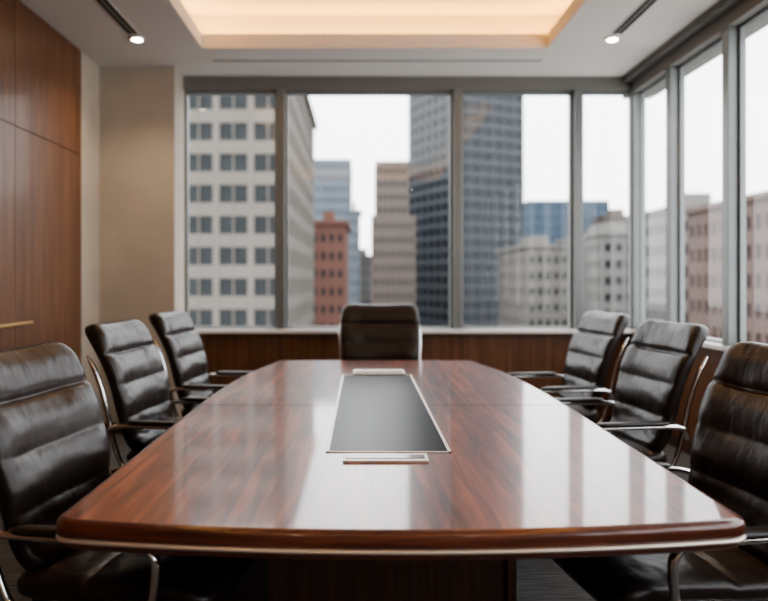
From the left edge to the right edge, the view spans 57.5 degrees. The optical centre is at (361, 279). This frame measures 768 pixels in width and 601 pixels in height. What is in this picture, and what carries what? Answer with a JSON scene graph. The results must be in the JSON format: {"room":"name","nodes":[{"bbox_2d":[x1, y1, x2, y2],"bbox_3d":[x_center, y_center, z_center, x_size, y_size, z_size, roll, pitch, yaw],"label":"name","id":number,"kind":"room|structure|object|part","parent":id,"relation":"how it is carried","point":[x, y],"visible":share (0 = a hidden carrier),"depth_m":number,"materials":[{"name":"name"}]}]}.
{"room":"conference room","nodes":[
{"label":"conference room","id":0,"kind":"room"},
{"bbox_2d":[0,0,99,402],"bbox_3d":[-2.300,-0.250,1.900,0.200,3.100,9.000,0,0,0],"label":"wall","id":1,"kind":"structure","parent":0,"point":[50,89],"depth_m":4.91,"materials":[{"name":"brown wood"}]},
{"bbox_2d":[0,321,32,327],"bbox_3d":[-2.179,0.279,4.175,0.042,0.018,0.850,0,0,0],"label":"rail","id":2,"kind":"object","parent":1,"relation":"attached to","point":[29,322],"visible":1,"depth_m":4.37,"materials":[{"name":"gold metal"}]},
{"bbox_2d":[104,422,121,434],"bbox_3d":[-1.890,1.250,5.893,0.644,0.100,0.015,0,0,0],"label":"baseboard","id":3,"kind":"structure","parent":1,"relation":"attached to","point":[117,431],"depth_m":5.88,"materials":[{"name":"brown wood"}]},
{"bbox_2d":[100,66,184,421],"bbox_3d":[-1.896,-0.250,6.150,0.632,3.100,0.500,0,0,0],"label":"wall column","id":4,"kind":"structure","parent":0,"point":[142,108],"depth_m":5.90,"materials":[{"name":"beige paint"}]},
{"bbox_2d":[0,435,689,600],"bbox_3d":[0.170,1.350,1.850,5.140,0.100,9.300,0,0,0],"label":"floor","id":5,"kind":"structure","parent":0,"point":[537,579],"depth_m":3.06,"materials":[{"name":"carpet"}]},
{"bbox_2d":[0,342,255,600],"bbox_3d":[-0.754,0.754,2.131,0.818,1.091,0.696,0,0,9],"label":"office chair","id":6,"kind":"object","parent":5,"relation":"on","point":[55,447],"visible":0.61,"depth_m":1.99,"materials":[{"name":"black leather"}]},
{"bbox_2d":[85,319,208,466],"bbox_3d":[-0.919,0.754,3.508,0.819,1.091,0.697,0,0,7],"label":"office chair","id":7,"kind":"object","parent":5,"relation":"on","point":[132,365],"visible":0.43,"depth_m":3.39,"materials":[{"name":"black leather"}]},
{"bbox_2d":[149,310,251,420],"bbox_3d":[-0.949,0.754,4.607,0.819,1.091,0.696,0,0,6],"label":"office chair","id":8,"kind":"object","parent":5,"relation":"on","point":[182,344],"visible":0.51,"depth_m":4.48,"materials":[{"name":"black leather"}]},
{"bbox_2d":[339,304,420,359],"bbox_3d":[0.140,0.743,5.139,0.767,1.113,0.819,0,0,0],"label":"office chair","id":9,"kind":"object","parent":5,"relation":"on","point":[366,331],"visible":0.3,"depth_m":5.34,"materials":[{"name":"black leather"}]},
{"bbox_2d":[55,360,745,600],"bbox_3d":[0.090,0.918,3.172,1.644,0.764,3.299,0,0,0],"label":"conference table","id":10,"kind":"object","parent":5,"relation":"on","point":[353,480],"visible":1,"depth_m":1.98,"materials":[{"name":"brown wood"}]},
{"bbox_3d":[0.100,0.543,4.125,0.300,0.013,0.170,0,0,0],"label":"port plate","id":11,"kind":"part","parent":10,"relation":"part of","materials":[{"name":"metal"}]},
{"bbox_3d":[0.072,0.545,2.150,0.260,0.008,0.090,0,0,0],"label":"port plate","id":12,"kind":"part","parent":10,"relation":"part of","materials":[{"name":"metal"}]},
{"bbox_3d":[0.085,0.548,3.140,0.400,0.003,1.820,0,0,0],"label":"data panel","id":13,"kind":"part","parent":10,"relation":"part of","materials":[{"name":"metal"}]},
{"bbox_3d":[0.090,0.596,3.172,1.644,0.010,3.299,0,0,0],"label":"edge trim","id":14,"kind":"part","parent":10,"relation":"part of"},
{"bbox_2d":[507,311,629,422],"bbox_3d":[1.274,0.754,4.548,0.818,1.091,0.696,0,0,-7],"label":"office chair","id":15,"kind":"object","parent":5,"relation":"on","point":[591,349],"visible":0.56,"depth_m":4.44,"materials":[{"name":"black leather"}]},
{"bbox_2d":[555,319,708,465],"bbox_3d":[1.239,0.754,3.489,0.818,1.091,0.696,0,0,-7],"label":"office chair","id":16,"kind":"object","parent":5,"relation":"on","point":[655,369],"visible":0.55,"depth_m":3.39,"materials":[{"name":"black leather"}]},
{"bbox_2d":[551,341,767,600],"bbox_3d":[1.019,0.754,2.131,0.818,1.091,0.696,0,0,-9],"label":"office chair","id":17,"kind":"object","parent":5,"relation":"on","point":[729,455],"visible":0.59,"depth_m":2.09,"materials":[{"name":"black leather"}]},
{"bbox_2d":[20,0,720,75],"bbox_3d":[0.170,-1.995,1.850,5.140,0.390,9.300,0,0,0],"label":"ceiling","id":18,"kind":"structure","parent":0,"point":[570,35],"depth_m":5.44,"materials":[{"name":"paint"}]},
{"bbox_2d":[95,0,138,33],"bbox_3d":[-1.670,-1.796,1.410,0.090,0.007,7.420,0,0,0],"label":"ceiling vent","id":19,"kind":"object","parent":18,"relation":"in","point":[113,12],"visible":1,"depth_m":4.76,"materials":[{"name":"metal"}]},
{"bbox_2d":[129,35,144,41],"bbox_3d":[-1.670,-1.790,5.200,0.112,0.017,0.112,0,0,0],"label":"recessed light","id":20,"kind":"object","parent":18,"relation":"in","point":[135,38],"visible":1,"depth_m":5.18,"materials":[{"name":"metal"}]},
{"bbox_2d":[210,59,544,61],"bbox_3d":[0.125,-1.796,5.735,2.730,0.007,0.070,0,0,0],"label":"ceiling vent","id":21,"kind":"object","parent":18,"relation":"in","point":[211,60],"visible":1,"depth_m":5.72,"materials":[{"name":"metal"}]},
{"bbox_2d":[605,35,619,41],"bbox_3d":[1.860,-1.790,5.200,0.112,0.017,0.112,0,0,0],"label":"recessed light","id":22,"kind":"object","parent":18,"relation":"in","point":[613,38],"visible":1,"depth_m":5.17,"materials":[{"name":"metal"}]},
{"bbox_2d":[611,0,657,33],"bbox_3d":[1.860,-1.796,1.410,0.090,0.007,7.420,0,0,0],"label":"ceiling vent","id":23,"kind":"object","parent":18,"relation":"in","point":[645,5],"visible":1,"depth_m":4.76,"materials":[{"name":"metal"}]},
{"bbox_2d":[183,76,633,414],"bbox_3d":[0.430,-0.250,6.295,4.020,3.100,0.210,0,0,0],"label":"wall","id":24,"kind":"structure","parent":0,"point":[506,353],"depth_m":6.20,"materials":[{"name":"brown wood"}]},
{"bbox_2d":[185,91,275,328],"bbox_3d":[-1.169,-0.625,6.270,0.823,2.120,0.060,0,0,0],"label":"window","id":25,"kind":"structure","parent":24,"relation":"in","point":[187,93],"depth_m":6.24,"materials":[{"name":"metal"}]},
{"bbox_2d":[285,91,452,328],"bbox_3d":[0.062,-0.625,6.270,1.491,2.120,0.060,0,0,0],"label":"window","id":26,"kind":"structure","parent":24,"relation":"in","point":[287,93],"depth_m":6.24,"materials":[{"name":"metal"}]},
{"bbox_2d":[276,89,639,328],"bbox_3d":[0.872,-0.625,6.235,3.257,2.120,0.130,0,0,0],"label":"window mullion","id":27,"kind":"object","parent":24,"relation":"attached to","point":[280,93],"depth_m":6.18,"materials":[{"name":"metal"}]},
{"bbox_2d":[462,91,572,328],"bbox_3d":[1.380,-0.625,6.270,0.996,2.120,0.060,0,0,0],"label":"window","id":28,"kind":"structure","parent":24,"relation":"in","point":[569,93],"depth_m":6.24,"materials":[{"name":"metal"}]},
{"bbox_2d":[593,415,611,422],"bbox_3d":[0.430,1.250,6.204,4.020,0.100,0.032,0,0,0],"label":"baseboard","id":29,"kind":"structure","parent":24,"relation":"attached to","point":[608,417],"depth_m":6.19,"materials":[{"name":"brown wood"}]},
{"bbox_2d":[583,91,631,328],"bbox_3d":[2.186,-0.625,6.270,0.468,2.120,0.060,0,0,0],"label":"window","id":30,"kind":"structure","parent":24,"relation":"in","point":[629,326],"depth_m":6.25,"materials":[{"name":"metal"}]},
{"bbox_2d":[622,0,767,441],"bbox_3d":[2.475,-0.250,1.900,0.330,3.100,9.000,0,0,0],"label":"wall","id":31,"kind":"structure","parent":0,"point":[707,29],"depth_m":5.08,"materials":[{"name":"brown"}]},
{"bbox_2d":[195,329,728,350],"bbox_3d":[0.530,0.453,1.900,4.220,0.035,9.000,0,0,0],"label":"window sill","id":32,"kind":"structure","parent":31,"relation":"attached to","point":[711,345],"depth_m":6.14,"materials":[{"name":"metal"}]},
{"bbox_2d":[640,75,665,322],"bbox_3d":[2.471,-0.610,5.843,0.038,2.090,0.675,0,0,0],"label":"window","id":33,"kind":"structure","parent":31,"relation":"in","point":[642,93],"depth_m":6.16,"materials":[{"name":"metal"}]},
{"bbox_2d":[668,433,691,454],"bbox_3d":[2.444,1.250,1.800,0.032,0.100,8.800,0,0,0],"label":"baseboard","id":34,"kind":"structure","parent":31,"relation":"attached to","point":[673,441],"depth_m":5.29,"materials":[{"name":"brown wood"}]},
{"bbox_2d":[679,37,721,343],"bbox_3d":[2.471,-0.610,5.030,0.038,2.090,0.770,0,0,0],"label":"window","id":35,"kind":"structure","parent":31,"relation":"in","point":[718,42],"depth_m":5.40,"materials":[{"name":"metal"}]},
{"bbox_2d":[666,26,738,346],"bbox_3d":[2.442,-0.610,2.020,0.115,2.090,6.960,0,0,0],"label":"window mullion","id":36,"kind":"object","parent":31,"relation":"attached to","point":[730,34],"depth_m":4.61,"materials":[{"name":"metal"}]},
{"bbox_2d":[739,6,767,341],"bbox_3d":[2.471,-0.610,4.170,0.038,2.090,0.770,0,0,0],"label":"window","id":37,"kind":"structure","parent":31,"relation":"in","point":[742,28],"depth_m":4.54,"materials":[{"name":"metal"}]},
{"label":"outside","id":38,"kind":"structure","parent":0,"visible":0},
{"bbox_3d":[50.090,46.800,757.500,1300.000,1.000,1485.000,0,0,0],"label":"ground","id":39,"kind":"structure","parent":38,"visible":0},
{"bbox_2d":[189,96,317,325],"bbox_3d":[-16.410,8.450,100.000,17.400,75.700,43.800,0,0,0],"label":"office building","id":40,"kind":"structure","parent":39,"relation":"on","point":[232,138],"depth_m":78.99,"materials":[{"name":"concrete"}]},
{"bbox_2d":[314,211,350,325],"bbox_3d":[-6.410,16.400,142.000,8.000,59.800,25.800,0,0,0],"label":"brick apartment building","id":41,"kind":"structure","parent":39,"relation":"on","point":[331,235],"depth_m":129.70,"materials":[{"name":"red brick"}]},
{"bbox_2d":[314,159,351,219],"bbox_3d":[-9.310,4.000,232.000,11.680,84.600,20.680,0,0,0],"label":"glass office tower","id":42,"kind":"structure","parent":39,"relation":"on","point":[332,177],"depth_m":221.70,"materials":[{"name":"blue glass"}]},
{"bbox_2d":[347,203,361,303],"bbox_3d":[-2.110,12.200,200.000,4.200,68.200,11.800,0,0,0],"label":"office building","id":43,"kind":"structure","parent":39,"relation":"on","point":[354,215],"depth_m":194.70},
{"bbox_2d":[360,249,370,303],"bbox_3d":[0.090,17.450,259.000,13.800,57.700,15.800,0,0,0],"label":"building","id":44,"kind":"structure","parent":39,"relation":"on","point":[365,260],"depth_m":251.71,"materials":[{"name":"grey concrete"}]},
{"bbox_2d":[375,161,408,214],"bbox_3d":[7.890,7.550,191.000,8.680,77.500,14.680,0,0,0],"label":"tower","id":45,"kind":"structure","parent":39,"relation":"on","point":[391,177],"depth_m":183.68,"materials":[{"name":"beige concrete"}]},
{"bbox_2d":[371,215,415,306],"bbox_3d":[7.690,15.300,174.000,10.680,62.000,8.680,0,0,0],"label":"building","id":46,"kind":"structure","parent":39,"relation":"on","point":[393,237],"depth_m":169.65,"materials":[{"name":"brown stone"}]},
{"bbox_2d":[408,96,523,325],"bbox_3d":[31.696,-22.800,217.548,24.800,138.200,29.800,0,0,-25],"label":"glass skyscraper","id":47,"kind":"structure","parent":39,"relation":"on","point":[493,126],"depth_m":206.95,"materials":[{"name":"blue glass"}]},
{"bbox_2d":[496,236,567,325],"bbox_3d":[40.740,18.100,165.000,12.300,56.400,31.800,0,0,0],"label":"building","id":48,"kind":"structure","parent":39,"relation":"on","point":[532,274],"depth_m":150.01,"materials":[{"name":"grey concrete"}]},
{"bbox_2d":[524,201,608,243],"bbox_3d":[77.090,8.300,272.000,30.680,76.000,20.680,0,0,0],"label":"glass building","id":49,"kind":"structure","parent":39,"relation":"on","point":[541,218],"depth_m":261.67,"materials":[{"name":"blue glass"}]},
{"bbox_2d":[555,223,627,325],"bbox_3d":[54.190,17.100,154.000,14.800,58.400,31.800,0,0,0],"label":"building","id":50,"kind":"structure","parent":39,"relation":"on","point":[605,245],"depth_m":139.01,"materials":[{"name":"grey concrete"}]},
{"bbox_2d":[590,209,627,225],"bbox_3d":[90.090,10.700,248.000,13.800,71.200,13.800,0,0,0],"label":"office building","id":51,"kind":"structure","parent":39,"relation":"on","point":[613,215],"depth_m":242.90,"materials":[{"name":"brown stone"}]},
{"bbox_2d":[625,193,710,322],"bbox_3d":[56.090,15.950,120.000,13.800,60.700,21.800,0,0,0],"label":"office building","id":52,"kind":"structure","parent":39,"relation":"on","point":[655,219],"depth_m":117.54,"materials":[{"name":"grey concrete"}]},
{"bbox_2d":[685,190,767,343],"bbox_3d":[54.590,16.950,80.000,19.800,58.700,35.800,0,0,0],"label":"brick apartment building","id":53,"kind":"structure","parent":39,"relation":"on","point":[705,220],"depth_m":88.60,"materials":[{"name":"brick"}]}
]}

